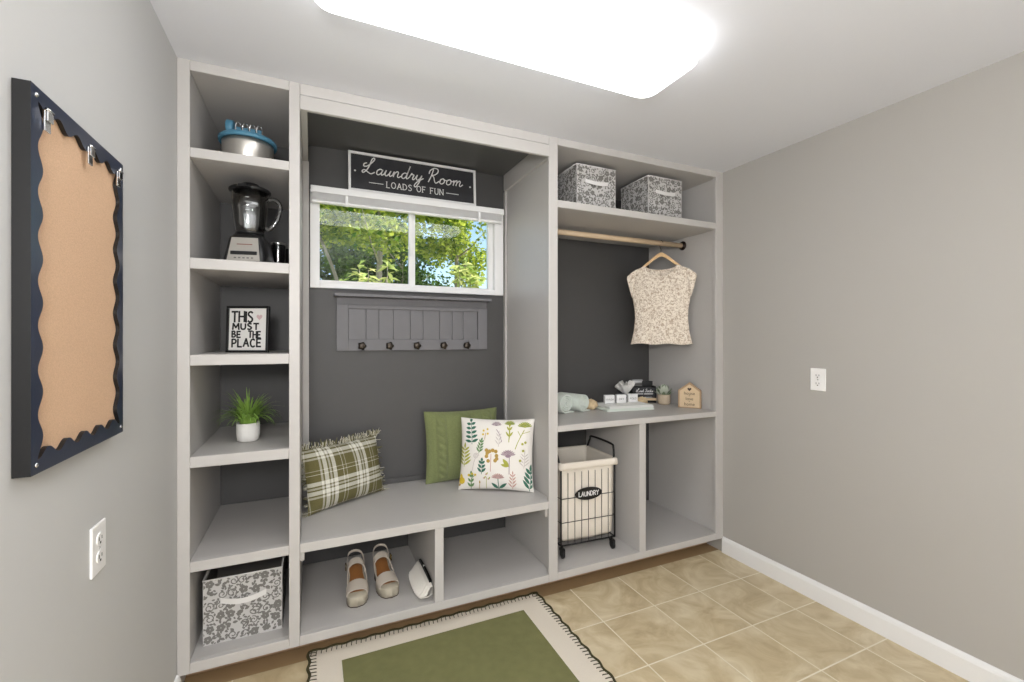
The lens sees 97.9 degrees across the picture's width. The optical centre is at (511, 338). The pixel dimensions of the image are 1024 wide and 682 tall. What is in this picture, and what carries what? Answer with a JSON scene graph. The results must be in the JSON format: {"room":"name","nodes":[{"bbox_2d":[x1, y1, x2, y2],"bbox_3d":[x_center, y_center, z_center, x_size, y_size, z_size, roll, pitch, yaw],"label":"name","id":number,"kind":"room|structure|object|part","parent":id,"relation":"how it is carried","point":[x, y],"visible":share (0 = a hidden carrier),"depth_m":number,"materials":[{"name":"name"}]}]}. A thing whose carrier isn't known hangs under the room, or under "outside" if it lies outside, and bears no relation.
{"room":"laundry room","nodes":[
{"label":"laundry room","id":0,"kind":"room"},
{"bbox_2d":[0,0,185,681],"bbox_3d":[-0.771,0.152,0.457,0.100,2.440,4.145,0,0,-24],"label":"wall","id":1,"kind":"structure","parent":0,"point":[110,66],"depth_m":1.13,"materials":[{"name":"grey paint"}]},
{"bbox_2d":[11,77,122,478],"bbox_3d":[-0.922,-0.103,0.951,0.028,0.682,0.411,0,0,-24],"label":"bulletin board","id":2,"kind":"object","parent":1,"relation":"attached to","point":[67,212],"visible":0.97,"depth_m":0.87,"materials":[{"name":"blue"}]},
{"bbox_2d":[43,107,54,133],"bbox_3d":[-0.842,-0.395,0.811,0.009,0.041,0.020,0,0,-24],"label":"metal clip","id":3,"kind":"object","parent":2,"relation":"attached to","point":[48,115],"visible":1,"depth_m":0.81,"materials":[{"name":"silver metal"}]},
{"bbox_3d":[-0.927,-0.103,0.949,0.016,0.674,0.403,0,0,-24],"label":"cork panel","id":4,"kind":"part","parent":2,"relation":"part of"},
{"bbox_2d":[87,144,95,165],"bbox_3d":[-0.913,-0.397,0.968,0.009,0.041,0.020,0,0,-24],"label":"metal clip","id":5,"kind":"object","parent":2,"relation":"attached to","point":[91,150],"visible":1,"depth_m":0.96,"materials":[{"name":"silver metal"}]},
{"bbox_2d":[116,169,122,187],"bbox_3d":[-0.977,-0.398,1.110,0.009,0.041,0.020,0,0,-24],"label":"metal clip","id":6,"kind":"object","parent":2,"relation":"attached to","point":[119,174],"visible":1,"depth_m":1.10,"materials":[{"name":"silver metal"}]},
{"bbox_2d":[90,518,105,579],"bbox_3d":[-0.983,0.497,1.060,0.008,0.117,0.077,0,0,-24],"label":"wall outlet","id":7,"kind":"object","parent":1,"relation":"attached to","point":[98,532],"visible":1,"depth_m":1.05,"materials":[{"name":"white plastic"}]},
{"bbox_2d":[96,532,103,545],"bbox_3d":[-0.981,0.476,1.061,0.003,0.030,0.034,0,0,-24],"label":"receptacle","id":8,"kind":"object","parent":7,"relation":"attached to","point":[99,535],"depth_m":1.06,"materials":[{"name":"grey plastic"}]},
{"bbox_2d":[96,549,103,562],"bbox_3d":[-0.981,0.518,1.061,0.003,0.030,0.034,0,0,-24],"label":"receptacle","id":9,"kind":"object","parent":7,"relation":"attached to","point":[99,552],"depth_m":1.06,"materials":[{"name":"grey plastic"}]},
{"bbox_2d":[174,675,180,681],"bbox_3d":[-0.587,1.322,0.185,0.014,0.100,3.299,0,0,-24],"label":"baseboard","id":10,"kind":"structure","parent":1,"relation":"attached to","point":[177,678],"depth_m":1.68,"materials":[{"name":"white"}]},
{"bbox_2d":[236,421,259,441],"bbox_3d":[-1.173,0.413,1.982,0.093,0.082,0.092,0,0,-24],"label":"pot","id":11,"kind":"object","parent":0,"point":[246,431],"depth_m":1.95,"materials":[{"name":"white ceramic"}]},
{"bbox_2d":[220,144,648,567],"bbox_3d":[-0.240,0.152,2.912,2.881,2.440,0.100,0,0,-24],"label":"wall","id":12,"kind":"structure","parent":0,"point":[390,392],"depth_m":2.67,"materials":[{"name":"grey paint"}]},
{"bbox_2d":[310,189,502,295],"bbox_3d":[-0.597,-0.552,2.713,1.152,0.542,0.082,0,0,-24],"label":"window","id":13,"kind":"structure","parent":12,"relation":"in","point":[494,231],"depth_m":2.68,"materials":[{"name":"white plastic"}]},
{"bbox_3d":[-0.836,-0.547,2.586,0.513,0.466,0.027,0,0,-24],"label":"sash","id":14,"kind":"part","parent":13,"relation":"part of","materials":[{"name":"white plastic"}]},
{"bbox_2d":[311,185,503,223],"bbox_3d":[-0.575,-0.779,2.642,1.128,0.094,0.052,0,0,-24],"label":"window blind","id":15,"kind":"object","parent":13,"relation":"attached to","point":[320,194],"visible":1,"depth_m":2.60,"materials":[{"name":"white plastic"}]},
{"bbox_3d":[-0.577,-0.747,2.647,1.120,0.014,0.030,0,0,-24],"label":"rail","id":16,"kind":"part","parent":15,"relation":"part of","materials":[{"name":"white plastic"}]},
{"bbox_2d":[348,150,475,205],"bbox_3d":[-0.572,-0.941,2.645,0.752,0.228,0.030,0,0,-24],"label":"wall sign","id":17,"kind":"object","parent":15,"relation":"on","point":[367,172],"visible":0.99,"depth_m":2.63,"materials":[{"name":"black wood"}]},
{"bbox_3d":[-0.376,-0.547,2.828,0.532,0.466,0.033,0,0,-24],"label":"sash","id":18,"kind":"part","parent":13,"relation":"part of","materials":[{"name":"white plastic"}]},
{"bbox_2d":[334,293,491,350],"bbox_3d":[-0.566,-0.090,2.656,0.917,0.319,0.099,0,0,-24],"label":"hook rack","id":19,"kind":"object","parent":12,"relation":"attached to","point":[364,322],"visible":1,"depth_m":2.67,"materials":[{"name":"paint"}]},
{"bbox_3d":[-0.852,0.042,2.540,0.046,0.048,0.033,0,0,-24],"label":"knob","id":20,"kind":"part","parent":19,"relation":"part of","materials":[{"name":"grey metal"}]},
{"bbox_3d":[-0.712,0.042,2.603,0.046,0.048,0.033,0,0,-24],"label":"knob","id":21,"kind":"part","parent":19,"relation":"part of","materials":[{"name":"grey"}]},
{"bbox_3d":[-0.566,0.042,2.669,0.046,0.048,0.033,0,0,-24],"label":"knob","id":22,"kind":"part","parent":19,"relation":"part of","materials":[{"name":"grey metal"}]},
{"bbox_3d":[-0.416,0.042,2.736,0.046,0.048,0.033,0,0,-24],"label":"knob","id":23,"kind":"part","parent":19,"relation":"part of","materials":[{"name":"grey"}]},
{"bbox_3d":[-0.280,0.042,2.797,0.046,0.048,0.033,0,0,-24],"label":"knob","id":24,"kind":"part","parent":19,"relation":"part of","materials":[{"name":"grey"}]},
{"bbox_2d":[184,543,718,681],"bbox_3d":[-0.095,1.423,2.588,3.081,0.098,0.611,0,0,-24],"label":"trim","id":25,"kind":"structure","parent":12,"relation":"attached to","point":[236,671],"depth_m":2.21,"materials":[{"name":"grey wood"}]},
{"bbox_2d":[177,57,299,676],"bbox_3d":[-1.209,0.152,2.068,0.421,2.440,0.644,0,0,-24],"label":"shelving unit","id":26,"kind":"object","parent":25,"relation":"on","point":[210,535],"visible":0.96,"depth_m":1.84,"materials":[{"name":"paint"}]},
{"bbox_3d":[-1.388,0.108,1.999,0.038,2.351,0.624,0,0,-24],"label":"panel","id":27,"kind":"part","parent":26,"relation":"part of","materials":[{"name":"paint"}]},
{"bbox_3d":[-1.209,0.877,2.068,0.345,0.040,0.644,0,0,-24],"label":"shelf","id":28,"kind":"part","parent":26,"relation":"part of","materials":[{"name":"paint"}]},
{"bbox_3d":[-1.209,0.476,2.068,0.345,0.043,0.644,0,0,-24],"label":"shelf","id":29,"kind":"part","parent":26,"relation":"part of","materials":[{"name":"paint"}]},
{"bbox_3d":[-1.209,0.083,2.068,0.345,0.042,0.644,0,0,-24],"label":"shelf","id":30,"kind":"part","parent":26,"relation":"part of","materials":[{"name":"paint"}]},
{"bbox_3d":[-1.209,-0.290,2.068,0.345,0.042,0.644,0,0,-24],"label":"shelf","id":31,"kind":"part","parent":26,"relation":"part of","materials":[{"name":"paint"}]},
{"bbox_3d":[-1.209,-0.715,2.068,0.345,0.038,0.644,0,0,-24],"label":"shelf","id":32,"kind":"part","parent":26,"relation":"part of","materials":[{"name":"paint"}]},
{"bbox_3d":[-1.209,1.264,2.068,0.345,0.040,0.644,0,0,-24],"label":"panel","id":33,"kind":"part","parent":26,"relation":"part of","materials":[{"name":"paint"}]},
{"bbox_3d":[-1.213,-1.048,2.077,0.345,0.038,0.624,0,0,-24],"label":"panel","id":34,"kind":"part","parent":26,"relation":"part of","materials":[{"name":"paint"}]},
{"bbox_2d":[207,387,279,441],"bbox_3d":[-1.174,0.337,1.986,0.295,0.233,0.283,0,0,-4],"label":"potted grass","id":35,"kind":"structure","parent":26,"relation":"on","point":[248,427],"depth_m":1.95,"materials":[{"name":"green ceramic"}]},
{"bbox_2d":[202,556,285,646],"bbox_3d":[-1.170,1.110,1.975,0.289,0.266,0.294,0,0,-24],"label":"storage bin","id":36,"kind":"object","parent":26,"relation":"on","point":[244,599],"visible":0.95,"depth_m":1.86,"materials":[{"name":"fabric"}]},
{"bbox_3d":[-1.113,1.075,1.848,0.165,0.034,0.016,0,0,-24],"label":"handle","id":37,"kind":"part","parent":36,"relation":"part of","materials":[{"name":"white fabric"}]},
{"bbox_2d":[218,129,276,158],"bbox_3d":[-1.163,-0.803,1.966,0.226,0.138,0.226,0,0,-24],"label":"steel bowl","id":38,"kind":"object","parent":26,"relation":"on","point":[236,141],"visible":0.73,"depth_m":1.88,"materials":[{"name":"grey metal"}]},
{"bbox_2d":[225,119,262,134],"bbox_3d":[-1.150,-0.902,1.926,0.139,0.067,0.067,0,0,-14],"label":"measuring cup","id":39,"kind":"object","parent":38,"relation":"on","point":[229,124],"visible":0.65,"depth_m":1.91,"materials":[{"name":"blue plastic"}]},
{"bbox_2d":[225,306,270,352],"bbox_3d":[-1.179,-0.041,1.993,0.185,0.208,0.029,0,0,-1],"label":"framed print","id":40,"kind":"object","parent":26,"relation":"on","point":[247,327],"visible":1,"depth_m":1.99,"materials":[{"name":"white paper"}]},
{"bbox_2d":[223,182,282,262],"bbox_3d":[-1.109,-0.489,1.927,0.211,0.357,0.180,0,0,-13],"label":"blender","id":41,"kind":"object","parent":26,"relation":"on","point":[245,245],"visible":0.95,"depth_m":1.88,"materials":[{"name":"black plastic"}]},
{"bbox_3d":[-1.117,-0.373,1.859,0.125,0.100,0.020,0,0,-13],"label":"control panel","id":42,"kind":"part","parent":41,"relation":"part of","materials":[{"name":"silver metal"}]},
{"bbox_3d":[-1.133,-0.648,1.930,0.161,0.040,0.161,0,0,32],"label":"jar lid","id":43,"kind":"part","parent":41,"relation":"part of","materials":[{"name":"black plastic"}]},
{"bbox_2d":[230,188,268,233],"bbox_3d":[-1.133,-0.538,1.930,0.151,0.182,0.151,0,0,-13],"label":"jar","id":44,"kind":"object","parent":41,"relation":"on","point":[262,194],"depth_m":1.90,"materials":[{"name":"clear glass"}]},
{"bbox_3d":[-1.045,-0.540,1.950,0.075,0.149,0.019,0,0,-13],"label":"jar handle","id":45,"kind":"part","parent":41,"relation":"part of","materials":[{"name":"clear glass"}]},
{"bbox_2d":[270,242,286,262],"bbox_3d":[-1.074,-0.374,2.050,0.067,0.127,0.067,0,0,-24],"label":"glass tumbler","id":46,"kind":"object","parent":26,"relation":"on","point":[276,244],"visible":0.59,"depth_m":2.04,"materials":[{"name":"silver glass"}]},
{"bbox_2d":[276,247,288,263],"bbox_3d":[-1.096,-0.374,2.144,0.067,0.127,0.067,0,0,-24],"label":"glass tumbler","id":47,"kind":"object","parent":26,"relation":"on","point":[277,248],"visible":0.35,"depth_m":2.12,"materials":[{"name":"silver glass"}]},
{"bbox_2d":[296,83,548,647],"bbox_3d":[-0.465,0.152,2.400,1.248,2.440,0.648,0,0,-24],"label":"bench alcove","id":48,"kind":"object","parent":25,"relation":"on","point":[471,568],"visible":0.73,"depth_m":2.34,"materials":[{"name":"paint"}]},
{"bbox_3d":[-1.030,0.108,2.159,0.019,2.351,0.624,0,0,-24],"label":"panel","id":49,"kind":"part","parent":48,"relation":"part of","materials":[{"name":"paint"}]},
{"bbox_2d":[301,428,388,517],"bbox_3d":[-0.883,0.685,2.353,0.155,0.346,0.532,0,0,35],"label":"plaid pillow","id":50,"kind":"object","parent":48,"relation":"on","point":[336,474],"visible":0.91,"depth_m":2.28,"materials":[{"name":"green fabric"}]},
{"bbox_2d":[345,549,368,607],"bbox_3d":[-0.760,1.166,2.183,0.103,0.156,0.260,0,0,-22],"label":"sandal","id":51,"kind":"object","parent":48,"relation":"on","point":[357,588],"visible":1,"depth_m":2.13,"materials":[{"name":"beige leather"}]},
{"bbox_2d":[373,544,398,598],"bbox_3d":[-0.644,1.166,2.248,0.103,0.156,0.260,0,0,-30],"label":"sandal","id":52,"kind":"object","parent":48,"relation":"on","point":[387,583],"visible":1,"depth_m":2.20,"materials":[{"name":"beige leather"}]},
{"bbox_2d":[409,559,432,598],"bbox_3d":[-0.464,1.189,2.220,0.078,0.101,0.276,0,0,-24],"label":"purse","id":53,"kind":"object","parent":48,"relation":"on","point":[420,579],"visible":1,"depth_m":2.18,"materials":[{"name":"white leather"}]},
{"bbox_3d":[-0.436,1.161,2.238,0.013,0.024,0.230,0,0,-24],"label":"clasp frame","id":54,"kind":"part","parent":53,"relation":"part of","materials":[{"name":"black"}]},
{"bbox_3d":[-0.465,1.264,2.402,1.210,0.040,0.644,0,0,-24],"label":"panel","id":55,"kind":"part","parent":48,"relation":"part of","materials":[{"name":"paint"}]},
{"bbox_3d":[-0.465,0.877,2.402,1.210,0.040,0.644,0,0,-24],"label":"bench seat","id":56,"kind":"part","parent":48,"relation":"part of","materials":[{"name":"paint"}]},
{"bbox_2d":[424,407,496,483],"bbox_3d":[-0.301,0.647,2.726,0.467,0.419,0.152,0,0,-19],"label":"knit pillow","id":57,"kind":"object","parent":48,"relation":"on","point":[443,429],"visible":0.58,"depth_m":2.65,"materials":[{"name":"green fabric"}]},
{"bbox_2d":[458,417,534,492],"bbox_3d":[-0.088,0.658,2.541,0.430,0.398,0.153,0,0,6],"label":"floral pillow","id":58,"kind":"object","parent":48,"relation":"on","point":[496,454],"visible":1,"depth_m":2.49,"materials":[{"name":"white fabric"}]},
{"bbox_3d":[0.091,0.108,2.663,0.018,2.351,0.624,0,0,-24],"label":"panel","id":59,"kind":"part","parent":48,"relation":"part of","materials":[{"name":"paint"}]},
{"bbox_2d":[544,136,722,584],"bbox_3d":[0.644,0.152,2.901,1.276,2.440,0.644,0,0,-24],"label":"closet","id":60,"kind":"object","parent":25,"relation":"on","point":[683,509],"visible":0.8,"depth_m":2.83,"materials":[{"name":"paint"}]},
{"bbox_2d":[558,394,573,413],"bbox_3d":[0.276,0.406,2.839,0.129,0.116,0.210,0,0,-40],"label":"rolled towel","id":61,"kind":"object","parent":60,"relation":"on","point":[565,403],"visible":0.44,"depth_m":2.75,"materials":[{"name":"white fabric"}]},
{"bbox_2d":[558,392,589,411],"bbox_3d":[0.393,0.409,2.898,0.121,0.108,0.200,0,0,-44],"label":"rolled towel","id":62,"kind":"object","parent":60,"relation":"on","point":[580,402],"visible":0.54,"depth_m":2.82,"materials":[{"name":"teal fabric"}]},
{"bbox_2d":[558,163,615,207],"bbox_3d":[0.444,-0.873,2.726,0.276,0.269,0.284,0,0,-24],"label":"storage bin","id":63,"kind":"object","parent":60,"relation":"on","point":[580,183],"visible":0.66,"depth_m":2.61,"materials":[{"name":"fabric"}]},
{"bbox_3d":[0.499,-0.908,2.603,0.158,0.034,0.016,0,0,-24],"label":"handle","id":64,"kind":"part","parent":63,"relation":"part of","materials":[{"name":"white fabric"}]},
{"bbox_2d":[558,435,617,558],"bbox_3d":[0.383,0.934,2.729,0.394,0.617,0.363,0,0,-21],"label":"laundry basket","id":65,"kind":"object","parent":60,"relation":"on","point":[585,472],"visible":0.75,"depth_m":2.58,"materials":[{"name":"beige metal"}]},
{"bbox_3d":[0.383,0.942,2.732,0.366,0.468,0.340,0,0,-21],"label":"frame","id":66,"kind":"part","parent":65,"relation":"part of","materials":[{"name":"black metal"}]},
{"bbox_3d":[0.441,0.891,2.569,0.176,0.072,0.004,0,0,-21],"label":"name plate","id":67,"kind":"part","parent":65,"relation":"part of","materials":[{"name":"black paint"}]},
{"bbox_3d":[0.555,0.675,2.798,0.025,0.099,0.323,0,0,-21],"label":"handle","id":68,"kind":"part","parent":65,"relation":"part of","materials":[{"name":"black metal"}]},
{"bbox_2d":[587,399,597,409],"bbox_3d":[0.517,0.428,2.928,0.098,0.070,0.078,0,0,-24],"label":"sea sponge","id":69,"kind":"object","parent":60,"relation":"on","point":[593,404],"visible":0.74,"depth_m":2.90,"materials":[{"name":"beige"}]},
{"bbox_2d":[558,229,685,249],"bbox_3d":[0.663,-0.649,2.881,1.170,0.062,0.062,0,0,-24],"label":"closet rod","id":70,"kind":"object","parent":60,"relation":"attached to","point":[682,245],"visible":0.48,"depth_m":2.89,"materials":[{"name":"brown wood"}]},
{"bbox_2d":[641,240,680,267],"bbox_3d":[1.016,-0.545,3.040,0.370,0.246,0.031,0,0,18],"label":"clothes hanger","id":71,"kind":"object","parent":70,"relation":"hanging from","point":[661,254],"visible":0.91,"depth_m":3.03,"materials":[{"name":"brown wood"}]},
{"bbox_2d":[627,265,696,344],"bbox_3d":[1.016,-0.229,3.040,0.448,0.542,0.090,0,0,18],"label":"blouse","id":72,"kind":"object","parent":71,"relation":"hanging from","point":[661,298],"visible":1,"depth_m":3.01,"materials":[{"name":"beige fabric"}]},
{"bbox_3d":[1.016,-0.462,3.040,0.209,0.075,0.033,0,0,18],"label":"neck trim","id":73,"kind":"part","parent":72,"relation":"part of","materials":[{"name":"beige fabric"}]},
{"bbox_3d":[1.016,0.035,3.040,0.403,0.014,0.090,0,0,18],"label":"hem trim","id":74,"kind":"part","parent":72,"relation":"part of","materials":[{"name":"beige fabric"}]},
{"bbox_2d":[679,241,685,249],"bbox_3d":[1.189,-0.649,3.118,0.016,0.062,0.062,0,0,-24],"label":"socket","id":75,"kind":"object","parent":70,"relation":"attached to","point":[683,244],"depth_m":3.10,"materials":[{"name":"brown metal"}]},
{"bbox_2d":[615,380,634,400],"bbox_3d":[0.807,0.380,3.170,0.141,0.169,0.105,0,0,-4],"label":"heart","id":76,"kind":"object","parent":60,"relation":"on","point":[625,388],"visible":0.36,"depth_m":3.16,"materials":[{"name":"white paper"}]},
{"bbox_2d":[596,406,653,411],"bbox_3d":[0.737,0.456,2.954,0.349,0.016,0.185,0,0,-18],"label":"folded towel","id":77,"kind":"object","parent":60,"relation":"on","point":[598,407],"visible":0.51,"depth_m":2.87,"materials":[{"name":"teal fabric"}]},
{"bbox_2d":[597,401,652,408],"bbox_3d":[0.743,0.440,2.956,0.329,0.016,0.185,0,0,-18],"label":"folded towel","id":78,"kind":"object","parent":77,"relation":"on","point":[638,404],"visible":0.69,"depth_m":2.90,"materials":[{"name":"white fabric"}]},
{"bbox_2d":[604,395,614,403],"bbox_3d":[0.644,0.402,2.958,0.068,0.056,0.029,0,0,-10],"label":"block","id":79,"kind":"object","parent":78,"relation":"on","point":[608,399],"visible":1,"depth_m":2.95,"materials":[{"name":"white wood"}]},
{"bbox_2d":[615,394,625,402],"bbox_3d":[0.728,0.402,2.987,0.068,0.056,0.029,0,0,-10],"label":"block","id":80,"kind":"object","parent":78,"relation":"on","point":[619,398],"visible":1,"depth_m":2.98,"materials":[{"name":"white wood"}]},
{"bbox_2d":[627,394,637,401],"bbox_3d":[0.813,0.402,3.017,0.068,0.056,0.029,0,0,-10],"label":"block","id":81,"kind":"object","parent":78,"relation":"on","point":[630,397],"visible":1,"depth_m":3.00,"materials":[{"name":"white wood"}]},
{"bbox_3d":[0.648,-1.048,2.913,1.170,0.038,0.624,0,0,-24],"label":"panel","id":82,"kind":"part","parent":60,"relation":"part of","materials":[{"name":"paint"}]},
{"bbox_2d":[558,200,715,247],"bbox_3d":[0.649,-0.718,2.903,1.178,0.039,0.644,0,0,-24],"label":"shelf","id":83,"kind":"object","parent":60,"relation":"attached to","point":[573,216],"depth_m":2.76,"materials":[{"name":"paint"}]},
{"bbox_2d":[558,400,715,431],"bbox_3d":[0.649,0.481,2.903,1.178,0.033,0.644,0,0,-24],"label":"countertop","id":84,"kind":"structure","parent":60,"relation":"on","point":[595,418],"depth_m":2.69,"materials":[{"name":"paint"}]},
{"bbox_3d":[0.649,1.264,2.903,1.178,0.040,0.644,0,0,-24],"label":"panel","id":85,"kind":"part","parent":60,"relation":"part of","materials":[{"name":"paint"}]},
{"bbox_2d":[632,379,642,385],"bbox_3d":[0.947,0.387,3.371,0.088,0.154,0.022,0,0,-24],"label":"card","id":86,"kind":"object","parent":60,"relation":"on","point":[638,382],"visible":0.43,"depth_m":3.36,"materials":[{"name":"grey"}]},
{"bbox_2d":[629,381,656,402],"bbox_3d":[0.953,0.389,3.256,0.180,0.150,0.099,0,0,0],"label":"box","id":87,"kind":"object","parent":60,"relation":"on","point":[647,389],"visible":0.77,"depth_m":3.21,"materials":[{"name":"black cardboard"}]},
{"bbox_3d":[0.953,0.383,3.212,0.164,0.062,0.009,0,0,0],"label":"sign plate","id":88,"kind":"part","parent":87,"relation":"part of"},
{"bbox_2d":[638,396,647,402],"bbox_3d":[0.902,0.433,3.095,0.090,0.061,0.072,0,0,-24],"label":"sea sponge","id":89,"kind":"object","parent":60,"relation":"on","point":[640,399],"visible":0.47,"depth_m":3.07,"materials":[{"name":"beige"}]},
{"bbox_2d":[621,175,681,217],"bbox_3d":[0.910,-0.873,2.911,0.274,0.269,0.284,0,0,-24],"label":"storage bin","id":90,"kind":"object","parent":60,"relation":"on","point":[651,194],"visible":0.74,"depth_m":2.81,"materials":[{"name":"fabric"}]},
{"bbox_3d":[0.965,-0.908,2.789,0.157,0.034,0.016,0,0,-24],"label":"handle","id":91,"kind":"part","parent":90,"relation":"part of","materials":[{"name":"white fabric"}]},
{"bbox_2d":[654,384,672,404],"bbox_3d":[1.073,0.393,3.147,0.136,0.142,0.133,0,0,-2],"label":"potted succulent","id":92,"kind":"object","parent":60,"relation":"on","point":[663,396],"visible":1,"depth_m":3.12,"materials":[{"name":"green plant"}]},
{"bbox_2d":[657,394,670,404],"bbox_3d":[1.073,0.428,3.148,0.088,0.072,0.088,0,0,-24],"label":"pot","id":93,"kind":"object","parent":92,"relation":"on","point":[662,399],"depth_m":3.11,"materials":[{"name":"beige ceramic"}]},
{"bbox_3d":[1.202,0.108,3.162,0.044,2.351,0.624,0,0,-24],"label":"panel","id":94,"kind":"part","parent":60,"relation":"part of","materials":[{"name":"paint"}]},
{"bbox_2d":[678,382,701,408],"bbox_3d":[1.190,0.378,2.986,0.144,0.172,0.034,0,0,28],"label":"plaque","id":95,"kind":"object","parent":60,"relation":"on","point":[689,395],"visible":1,"depth_m":2.97,"materials":[{"name":"brown wood"}]},
{"bbox_2d":[150,0,1023,176],"bbox_3d":[0.588,-1.118,1.067,3.081,0.100,4.145,0,0,-24],"label":"ceiling","id":96,"kind":"structure","parent":0,"point":[767,77],"depth_m":1.78,"materials":[{"name":"white paint"}]},
{"bbox_2d":[315,0,697,97],"bbox_3d":[0.044,-1.024,1.472,1.286,0.086,0.308,0,0,-24],"label":"ceiling light","id":97,"kind":"object","parent":96,"relation":"attached to","point":[568,39],"visible":1,"depth_m":1.46,"materials":[{"name":"white plastic"}]},
{"bbox_2d":[227,550,968,681],"bbox_3d":[0.734,1.422,0.743,3.081,0.100,3.434,0,0,-24],"label":"floor","id":98,"kind":"structure","parent":0,"point":[712,616],"depth_m":2.07,"materials":[{"name":"tile"}]},
{"bbox_2d":[306,591,615,681],"bbox_3d":[-0.221,1.366,1.824,1.134,0.012,0.772,0,0,-24],"label":"area rug","id":99,"kind":"object","parent":98,"relation":"on","point":[521,638],"visible":1,"depth_m":1.94,"materials":[{"name":"green fabric"}]},
{"bbox_2d":[707,51,1023,680],"bbox_3d":[1.948,0.152,1.678,0.100,2.440,4.145,0,0,-24],"label":"wall","id":100,"kind":"structure","parent":0,"point":[881,251],"depth_m":2.02,"materials":[{"name":"grey paint"}]},
{"bbox_2d":[810,368,825,390],"bbox_3d":[1.597,0.214,2.328,0.008,0.117,0.077,0,0,-24],"label":"wall outlet","id":101,"kind":"object","parent":100,"relation":"attached to","point":[817,375],"visible":1,"depth_m":2.33,"materials":[{"name":"white plastic"}]},
{"bbox_2d":[814,373,820,377],"bbox_3d":[1.595,0.193,2.326,0.003,0.030,0.034,0,0,-24],"label":"receptacle","id":102,"kind":"object","parent":101,"relation":"attached to","point":[816,375],"depth_m":2.33,"materials":[{"name":"grey plastic"}]},
{"bbox_2d":[814,381,820,386],"bbox_3d":[1.595,0.235,2.326,0.003,0.030,0.034,0,0,-24],"label":"receptacle","id":103,"kind":"object","parent":101,"relation":"attached to","point":[816,383],"depth_m":2.33,"materials":[{"name":"grey plastic"}]},
{"bbox_2d":[722,536,1023,681],"bbox_3d":[2.028,1.322,1.360,0.014,0.100,3.299,0,0,-24],"label":"baseboard","id":104,"kind":"structure","parent":100,"relation":"attached to","point":[956,661],"depth_m":2.08,"materials":[{"name":"white wood"}]},
{"label":"outside","id":105,"kind":"structure","parent":0,"visible":0},
{"bbox_3d":[-5.694,2.122,24.884,70.000,0.300,44.055,0,0,-24],"label":"ground","id":106,"kind":"structure","parent":105,"visible":0},
{"bbox_2d":[320,204,418,280],"bbox_3d":[-3.469,-1.250,8.825,3.594,6.468,3.161,0,0,15],"label":"shade tree","id":107,"kind":"object","parent":106,"relation":"on","point":[323,217],"visible":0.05,"depth_m":9.21,"materials":[{"name":"green plant"}]},
{"bbox_2d":[348,260,399,282],"bbox_3d":[-1.295,0.608,4.270,0.526,2.730,0.598,0,0,-24],"label":"shrub","id":108,"kind":"object","parent":106,"relation":"on","point":[364,279],"visible":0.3,"depth_m":4.31,"materials":[{"name":"green plant"}]},
{"bbox_2d":[320,209,442,281],"bbox_3d":[-5.857,-2.493,17.103,6.868,8.935,3.529,0,0,-29],"label":"tree","id":109,"kind":"object","parent":106,"relation":"on","point":[429,268],"visible":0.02,"depth_m":17.40,"materials":[{"name":"green plant"}]},
{"bbox_2d":[320,210,453,286],"bbox_3d":[-5.025,-1.207,13.079,7.439,6.366,3.907,0,0,-15],"label":"tree","id":110,"kind":"object","parent":106,"relation":"on","point":[344,255],"visible":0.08,"depth_m":12.52,"materials":[{"name":"green plant"}]},
{"bbox_2d":[332,241,449,286],"bbox_3d":[-3.178,-0.442,12.399,2.444,4.835,3.400,0,0,45],"label":"tree","id":111,"kind":"object","parent":106,"relation":"on","point":[403,279],"visible":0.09,"depth_m":12.20,"materials":[{"name":"green plant"}]},
{"bbox_2d":[320,204,473,281],"bbox_3d":[-2.583,-1.029,7.991,4.036,6.004,2.807,0,0,-24],"label":"shade tree","id":112,"kind":"object","parent":106,"relation":"on","point":[370,228],"visible":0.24,"depth_m":7.63,"materials":[{"name":"green plant"}]},
{"bbox_2d":[402,218,486,286],"bbox_3d":[-1.630,-0.828,10.906,2.533,5.605,2.573,0,0,-24],"label":"shade tree","id":113,"kind":"object","parent":106,"relation":"on","point":[452,244],"visible":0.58,"depth_m":10.36,"materials":[{"name":"green plant"}]},
{"bbox_2d":[446,257,486,287],"bbox_3d":[-0.464,0.584,4.444,0.392,2.778,0.498,0,0,10],"label":"shrub","id":114,"kind":"object","parent":106,"relation":"on","point":[458,274],"visible":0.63,"depth_m":4.42,"materials":[{"name":"green plant"}]}
]}

